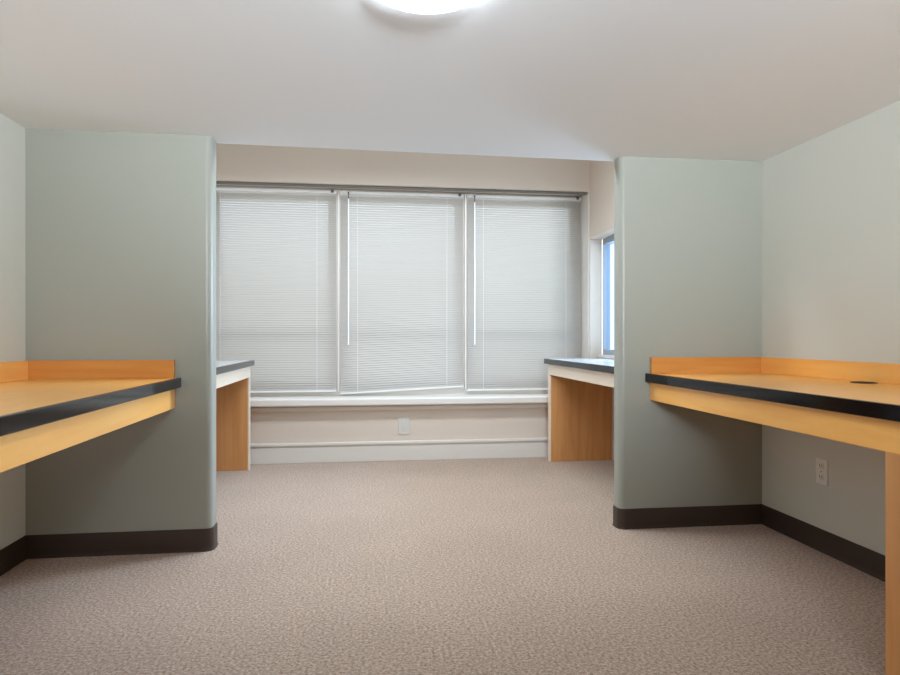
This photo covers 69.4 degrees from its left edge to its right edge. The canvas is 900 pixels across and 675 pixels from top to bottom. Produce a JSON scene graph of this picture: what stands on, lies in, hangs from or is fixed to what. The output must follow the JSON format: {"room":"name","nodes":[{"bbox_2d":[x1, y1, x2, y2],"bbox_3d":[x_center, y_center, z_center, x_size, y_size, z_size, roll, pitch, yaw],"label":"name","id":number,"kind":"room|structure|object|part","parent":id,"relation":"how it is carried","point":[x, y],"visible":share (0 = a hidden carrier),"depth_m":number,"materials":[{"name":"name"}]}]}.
{"room":"office","nodes":[
{"label":"office","id":0,"kind":"room"},
{"bbox_2d":[0,113,25,549],"bbox_3d":[-1.469,0.027,-1.088,0.150,1.946,8.225,0,0,-7],"label":"wall","id":1,"kind":"structure","parent":0,"point":[12,134],"depth_m":2.83,"materials":[{"name":"white paint"}]},
{"bbox_2d":[0,535,26,575],"bbox_3d":[-1.386,0.948,-1.107,0.010,0.105,8.165,0,0,-7],"label":"baseboard","id":2,"kind":"structure","parent":1,"relation":"attached to","point":[13,554],"depth_m":2.82,"materials":[{"name":"brown plastic"}]},
{"bbox_2d":[0,361,27,382],"bbox_3d":[-1.709,0.146,1.411,0.021,0.084,3.042,0,0,-7],"label":"backsplash","id":3,"kind":"structure","parent":1,"relation":"attached to","point":[13,370],"depth_m":2.80,"materials":[{"name":"brown wood"}]},
{"bbox_2d":[26,129,215,534],"bbox_3d":[-1.527,0.027,3.053,0.811,1.946,0.120,0,0,-7],"label":"wall","id":4,"kind":"structure","parent":0,"point":[121,226],"depth_m":3.00,"materials":[{"name":"grey paint"}]},
{"bbox_2d":[26,360,174,378],"bbox_3d":[-1.598,0.146,2.971,0.646,0.084,0.021,0,0,-7],"label":"backsplash","id":5,"kind":"structure","parent":4,"relation":"attached to","point":[37,369],"depth_m":2.96,"materials":[{"name":"brown wood"}]},
{"bbox_2d":[26,522,217,558],"bbox_3d":[-1.522,0.948,3.053,0.821,0.105,0.140,0,0,-7],"label":"baseboard","id":6,"kind":"structure","parent":4,"relation":"attached to","point":[184,540],"depth_m":2.99,"materials":[{"name":"brown plastic"}]},
{"bbox_2d":[216,143,613,443],"bbox_3d":[-0.339,-0.375,5.452,3.790,2.750,0.300,0,0,-7],"label":"wall","id":7,"kind":"structure","parent":0,"point":[234,162],"depth_m":5.30,"materials":[{"name":"beige paint"}]},
{"bbox_2d":[250,438,547,463],"bbox_3d":[-0.505,0.920,5.265,3.413,0.160,0.028,0,0,-7],"label":"baseboard","id":8,"kind":"structure","parent":7,"relation":"attached to","point":[316,452],"depth_m":5.27,"materials":[{"name":"beige"}]},
{"bbox_2d":[216,181,589,411],"bbox_3d":[-0.519,-0.324,5.371,3.413,1.823,0.355,0,0,-7],"label":"window","id":9,"kind":"structure","parent":7,"relation":"in","point":[443,398],"depth_m":5.40,"materials":[{"name":"beige"}]},
{"bbox_3d":[-1.449,-0.380,5.390,0.947,1.590,0.045,0,0,-7],"label":"sash","id":10,"kind":"part","parent":9,"relation":"part of","materials":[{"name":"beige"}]},
{"bbox_2d":[216,187,336,392],"bbox_3d":[-1.454,-0.386,5.329,1.034,1.673,0.039,0,0,-7],"label":"window blind","id":11,"kind":"object","parent":9,"relation":"attached to","point":[291,342],"visible":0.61,"depth_m":5.33,"materials":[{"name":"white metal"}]},
{"bbox_3d":[-1.453,0.444,5.326,1.028,0.014,0.022,0,0,-7],"label":"rail","id":12,"kind":"part","parent":11,"relation":"part of","materials":[{"name":"white metal"}]},
{"bbox_3d":[-0.517,0.515,5.356,3.413,0.058,0.325,0,0,-7],"label":"sill","id":13,"kind":"part","parent":9,"relation":"part of","materials":[{"name":"beige"}]},
{"bbox_3d":[-0.504,0.566,5.262,3.413,0.044,0.035,0,0,-7],"label":"sill moulding","id":14,"kind":"part","parent":9,"relation":"part of","materials":[{"name":"beige paint"}]},
{"bbox_3d":[-0.406,-0.380,5.527,0.976,1.590,0.045,0,0,-7],"label":"sash","id":15,"kind":"part","parent":9,"relation":"part of","materials":[{"name":"beige"}]},
{"bbox_2d":[340,190,463,393],"bbox_3d":[-0.398,-0.375,5.459,1.038,1.695,0.054,0,0,-7],"label":"window blind","id":16,"kind":"object","parent":9,"relation":"attached to","point":[413,340],"visible":1,"depth_m":5.46,"materials":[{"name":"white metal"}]},
{"bbox_3d":[-0.398,0.441,5.465,1.032,0.064,0.022,0,0,-7],"label":"rail","id":17,"kind":"part","parent":16,"relation":"part of","materials":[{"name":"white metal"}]},
{"bbox_3d":[-0.399,-0.392,5.472,1.079,1.663,0.045,0,0,-7],"label":"mullion trim","id":18,"kind":"part","parent":9,"relation":"part of","materials":[{"name":"beige plastic"}]},
{"bbox_3d":[0.626,-0.380,5.662,0.927,1.590,0.045,0,0,-7],"label":"sash","id":19,"kind":"part","parent":9,"relation":"part of","materials":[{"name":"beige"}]},
{"bbox_2d":[467,194,581,390],"bbox_3d":[0.644,-0.384,5.596,1.008,1.677,0.054,0,0,-7],"label":"window blind","id":20,"kind":"object","parent":9,"relation":"attached to","point":[510,336],"visible":0.94,"depth_m":5.59,"materials":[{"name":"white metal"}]},
{"bbox_3d":[0.286,-0.369,5.541,0.002,1.632,0.003,0,0,-7],"label":"ladder cord","id":21,"kind":"part","parent":20,"relation":"part of","materials":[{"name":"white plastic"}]},
{"bbox_3d":[0.644,0.446,5.601,1.002,0.018,0.022,0,0,-7],"label":"rail","id":22,"kind":"part","parent":20,"relation":"part of","materials":[{"name":"white metal"}]},
{"bbox_2d":[398,417,409,433],"bbox_3d":[-0.375,0.720,5.291,0.090,0.138,0.008,0,0,-7],"label":"wall outlet","id":23,"kind":"object","parent":7,"relation":"attached to","point":[403,422],"visible":1,"depth_m":5.29,"materials":[{"name":"grey plastic"}]},
{"bbox_2d":[402,421,405,429],"bbox_3d":[-0.374,0.720,5.289,0.037,0.072,0.003,0,0,-7],"label":"receptacle","id":24,"kind":"object","parent":23,"relation":"attached to","point":[403,422],"depth_m":5.29,"materials":[{"name":"grey plastic"}]},
{"bbox_2d":[0,457,884,674],"bbox_3d":[0.262,1.050,0.286,3.940,0.100,10.800,0,0,-7],"label":"floor","id":25,"kind":"structure","parent":0,"point":[488,566],"depth_m":2.57,"materials":[{"name":"beige carpet"}]},
{"bbox_2d":[0,360,180,472],"bbox_3d":[-1.387,0.552,1.464,0.674,0.896,3.064,0,0,-7],"label":"desk","id":26,"kind":"object","parent":25,"relation":"on","point":[47,407],"visible":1,"depth_m":2.30,"materials":[{"name":"brown wood"}]},
{"bbox_2d":[0,378,173,415],"bbox_3d":[-1.397,0.208,1.463,0.654,0.040,3.064,0,0,-7],"label":"countertop","id":27,"kind":"structure","parent":26,"relation":"on","point":[20,395],"depth_m":2.35,"materials":[{"name":"brown wood"}]},
{"bbox_2d":[216,360,254,470],"bbox_3d":[-1.715,0.586,4.015,0.686,0.829,1.833,0,0,-7],"label":"desk","id":28,"kind":"object","parent":25,"relation":"on","point":[232,376],"visible":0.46,"depth_m":4.87,"materials":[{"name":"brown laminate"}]},
{"bbox_3d":[-1.846,0.650,4.868,0.648,0.700,0.046,0,0,-7],"label":"panel","id":29,"kind":"part","parent":28,"relation":"part of","materials":[{"name":"brown wood"}]},
{"bbox_2d":[216,360,249,366],"bbox_3d":[-1.722,0.192,4.008,0.670,0.040,1.821,0,0,-7],"label":"countertop","id":30,"kind":"structure","parent":28,"relation":"on","point":[219,363],"depth_m":4.47,"materials":[{"name":"grey laminate"}]},
{"bbox_2d":[544,358,613,461],"bbox_3d":[1.157,0.586,4.441,0.550,0.829,1.813,0,0,-7],"label":"desk","id":31,"kind":"object","parent":25,"relation":"on","point":[579,389],"visible":0.64,"depth_m":5.26,"materials":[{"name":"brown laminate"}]},
{"bbox_2d":[554,358,613,365],"bbox_3d":[1.165,0.192,4.436,0.534,0.040,1.801,0,0,-7],"label":"countertop","id":32,"kind":"structure","parent":31,"relation":"on","point":[600,361],"depth_m":4.86,"materials":[{"name":"grey laminate"}]},
{"bbox_2d":[645,357,899,674],"bbox_3d":[1.554,0.552,1.890,0.660,0.896,3.144,0,0,-7],"label":"desk","id":33,"kind":"object","parent":25,"relation":"on","point":[851,402],"visible":1,"depth_m":2.44,"materials":[{"name":"brown wood"}]},
{"bbox_2d":[651,373,899,404],"bbox_3d":[1.563,0.208,1.891,0.640,0.040,3.144,0,0,-7],"label":"countertop","id":34,"kind":"structure","parent":33,"relation":"on","point":[883,393],"depth_m":2.60,"materials":[{"name":"brown wood"}]},
{"bbox_3d":[1.570,0.664,1.882,0.630,0.672,0.060,0,0,-7],"label":"panel","id":35,"kind":"part","parent":33,"relation":"part of","materials":[{"name":"brown wood"}]},
{"bbox_2d":[0,0,899,161],"bbox_3d":[0.410,-1.096,-0.842,3.940,0.300,8.523,0,0,-7],"label":"ceiling","id":36,"kind":"structure","parent":0,"point":[597,80],"depth_m":2.32,"materials":[{"name":"white paint"}]},
{"bbox_2d":[379,0,476,13],"bbox_3d":[-0.061,-0.921,1.696,0.344,0.048,0.344,0,0,-7],"label":"ceiling lamp","id":37,"kind":"object","parent":36,"relation":"attached to","point":[415,6],"visible":1,"depth_m":1.78,"materials":[{"name":"white glass"}]},
{"bbox_2d":[590,160,613,460],"bbox_3d":[1.501,-0.375,4.546,0.377,2.750,1.975,0,0,-7],"label":"wall","id":38,"kind":"structure","parent":0,"point":[601,172],"depth_m":5.25,"materials":[{"name":"beige paint"}]},
{"bbox_2d":[598,235,613,358],"bbox_3d":[1.409,-0.333,4.695,0.105,1.005,1.655,0,0,-7],"label":"window","id":39,"kind":"structure","parent":38,"relation":"in","point":[607,352],"depth_m":5.50,"materials":[{"name":"grey paint"}]},
{"bbox_3d":[1.379,0.158,4.691,0.044,0.024,1.654,0,0,-7],"label":"sill","id":40,"kind":"part","parent":39,"relation":"part of","materials":[{"name":"beige"}]},
{"bbox_2d":[614,156,761,508],"bbox_3d":[1.275,0.027,3.490,0.799,1.946,0.100,0,0,-7],"label":"wall","id":41,"kind":"structure","parent":0,"point":[688,232],"depth_m":3.44,"materials":[{"name":"grey paint"}]},
{"bbox_2d":[612,504,761,529],"bbox_3d":[1.270,0.948,3.490,0.809,0.105,0.120,0,0,-7],"label":"baseboard","id":42,"kind":"structure","parent":41,"relation":"attached to","point":[721,515],"depth_m":3.43,"materials":[{"name":"brown plastic"}]},
{"bbox_2d":[650,357,760,373],"bbox_3d":[1.365,0.146,3.440,0.632,0.084,0.021,0,0,-7],"label":"backsplash","id":43,"kind":"structure","parent":41,"relation":"attached to","point":[657,364],"depth_m":3.43,"materials":[{"name":"brown wood"}]},
{"bbox_2d":[762,101,899,554],"bbox_3d":[2.284,0.027,-0.560,0.150,1.946,8.295,0,0,-7],"label":"wall","id":44,"kind":"structure","parent":0,"point":[831,200],"depth_m":2.95,"materials":[{"name":"white paint"}]},
{"bbox_2d":[816,457,827,485],"bbox_3d":[1.732,0.625,3.029,0.010,0.119,0.076,0,0,-7],"label":"wall outlet","id":45,"kind":"object","parent":44,"relation":"attached to","point":[821,464],"visible":1,"depth_m":3.02,"materials":[{"name":"white plastic"}]},
{"bbox_2d":[818,474,823,479],"bbox_3d":[1.730,0.651,3.029,0.004,0.027,0.035,0,0,-7],"label":"receptacle","id":46,"kind":"object","parent":45,"relation":"attached to","point":[820,476],"depth_m":3.03,"materials":[{"name":"white plastic"}]},
{"bbox_2d":[818,463,823,468],"bbox_3d":[1.730,0.599,3.029,0.004,0.027,0.035,0,0,-7],"label":"receptacle","id":47,"kind":"object","parent":45,"relation":"attached to","point":[820,465],"depth_m":3.03,"materials":[{"name":"white plastic"}]},
{"bbox_2d":[761,504,884,581],"bbox_3d":[2.208,0.948,-0.596,0.010,0.105,8.245,0,0,-7],"label":"baseboard","id":48,"kind":"structure","parent":44,"relation":"attached to","point":[868,561],"depth_m":2.99,"materials":[{"name":"brown plastic"}]},
{"bbox_2d":[761,357,899,384],"bbox_3d":[1.872,0.146,1.921,0.021,0.084,3.122,0,0,-7],"label":"backsplash","id":49,"kind":"structure","parent":44,"relation":"attached to","point":[884,373],"depth_m":2.92,"materials":[{"name":"brown wood"}]}
]}

